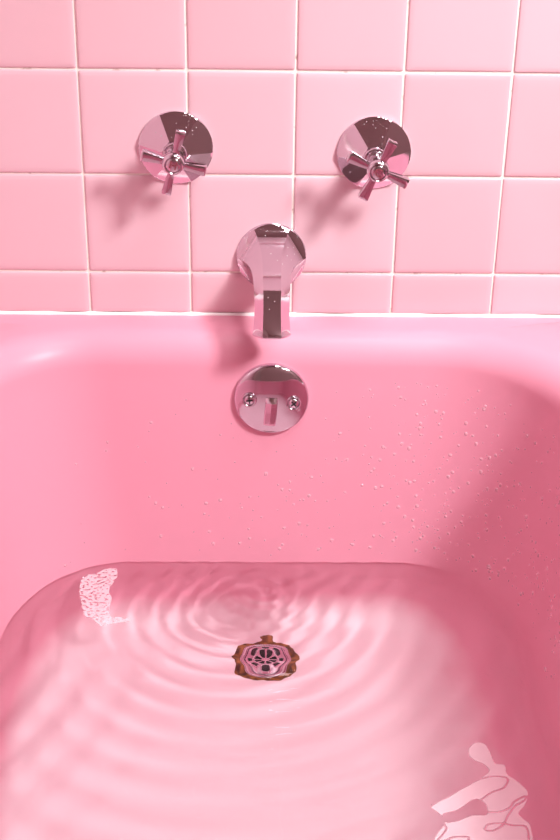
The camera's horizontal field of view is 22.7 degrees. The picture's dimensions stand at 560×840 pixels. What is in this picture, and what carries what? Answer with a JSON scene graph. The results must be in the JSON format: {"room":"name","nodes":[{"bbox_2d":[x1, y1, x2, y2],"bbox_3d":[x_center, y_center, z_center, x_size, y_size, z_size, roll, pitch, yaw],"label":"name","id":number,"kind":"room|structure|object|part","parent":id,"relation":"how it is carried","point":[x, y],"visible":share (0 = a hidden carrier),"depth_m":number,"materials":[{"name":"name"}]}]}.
{"room":"bathroom","nodes":[
{"label":"bathroom","id":0,"kind":"room"},
{"bbox_2d":[0,0,559,314],"bbox_3d":[0.205,-0.820,1.166,1.216,2.400,0.022,0,29,-1],"label":"wall","id":1,"kind":"structure","parent":0,"point":[473,86],"depth_m":1.45,"materials":[{"name":"pink tile"}]},
{"bbox_2d":[138,111,212,195],"bbox_3d":[-0.107,-0.268,1.421,0.077,0.077,0.060,0,29,-1],"label":"handle","id":2,"kind":"object","parent":1,"relation":"attached to","point":[176,147],"visible":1,"depth_m":1.43,"materials":[{"name":"silver metal"}]},
{"bbox_3d":[-0.126,-0.264,1.401,0.029,0.015,0.011,0,29,-1],"label":"arm","id":3,"kind":"part","parent":2,"relation":"part of","materials":[{"name":"silver metal"}]},
{"bbox_3d":[-0.113,-0.242,1.413,0.015,0.029,0.011,0,29,-1],"label":"arm","id":4,"kind":"part","parent":2,"relation":"part of","materials":[{"name":"silver metal"}]},
{"bbox_3d":[-0.101,-0.276,1.395,0.015,0.029,0.011,0,29,-1],"label":"arm","id":5,"kind":"part","parent":2,"relation":"part of","materials":[{"name":"silver metal"}]},
{"bbox_3d":[-0.088,-0.254,1.407,0.029,0.015,0.011,0,29,-1],"label":"arm","id":6,"kind":"part","parent":2,"relation":"part of","materials":[{"name":"silver metal"}]},
{"bbox_2d":[236,223,305,338],"bbox_3d":[-0.009,-0.143,1.462,0.076,0.092,0.113,0,29,-1],"label":"spout","id":7,"kind":"object","parent":1,"relation":"attached to","point":[271,256],"visible":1,"depth_m":1.46,"materials":[{"name":"silver metal"}]},
{"bbox_2d":[0,311,559,317],"bbox_3d":[-0.029,-0.116,1.539,0.764,0.005,0.004,0,29,-1],"label":"trim","id":8,"kind":"structure","parent":1,"relation":"attached to","point":[291,314],"depth_m":1.54,"materials":[{"name":"white"}]},
{"bbox_2d":[337,116,410,200],"bbox_3d":[0.098,-0.263,1.424,0.077,0.077,0.066,0,29,-1],"label":"handle","id":9,"kind":"object","parent":1,"relation":"attached to","point":[373,151],"visible":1,"depth_m":1.43,"materials":[{"name":"silver metal"}]},
{"bbox_3d":[0.080,-0.260,1.400,0.028,0.019,0.011,0,29,-1],"label":"arm","id":10,"kind":"part","parent":9,"relation":"part of","materials":[{"name":"silver metal"}]},
{"bbox_3d":[0.089,-0.236,1.413,0.019,0.028,0.011,0,29,-1],"label":"arm","id":11,"kind":"part","parent":9,"relation":"part of","materials":[{"name":"silver metal"}]},
{"bbox_3d":[0.107,-0.267,1.396,0.019,0.028,0.011,0,29,-1],"label":"arm","id":12,"kind":"part","parent":9,"relation":"part of","materials":[{"name":"silver metal"}]},
{"bbox_3d":[0.116,-0.244,1.409,0.028,0.019,0.011,0,29,-1],"label":"arm","id":13,"kind":"part","parent":9,"relation":"part of","materials":[{"name":"silver metal"}]},
{"bbox_3d":[0.689,0.934,0.593,2.375,0.100,2.900,0,29,-1],"label":"floor","id":14,"kind":"structure","parent":0,"visible":0},
{"bbox_2d":[0,314,559,757],"bbox_3d":[-0.007,0.420,0.981,0.770,0.394,1.499,0,29,-1],"label":"bathtub","id":15,"kind":"object","parent":14,"relation":"on","point":[426,441],"visible":0.54,"depth_m":1.52,"materials":[{"name":"pink ceramic"}]},
{"bbox_2d":[234,363,308,432],"bbox_3d":[-0.009,-0.021,1.511,0.081,0.081,0.021,0,29,-2],"label":"overflow plate","id":16,"kind":"object","parent":15,"relation":"attached to","point":[269,397],"visible":1,"depth_m":1.50,"materials":[{"name":"silver metal"}]},
{"bbox_3d":[-0.010,-0.009,1.511,0.014,0.032,0.009,4,24,-3],"label":"trip lever","id":17,"kind":"part","parent":16,"relation":"part of","materials":[{"name":"silver metal"}]},
{"bbox_2d":[0,561,559,839],"bbox_3d":[-0.009,0.464,1.054,0.556,0.001,1.245,0,29,-1],"label":"water","id":18,"kind":"object","parent":15,"relation":"in","point":[152,700],"visible":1,"depth_m":1.38,"materials":[{"name":"clear liquid"}]}
]}

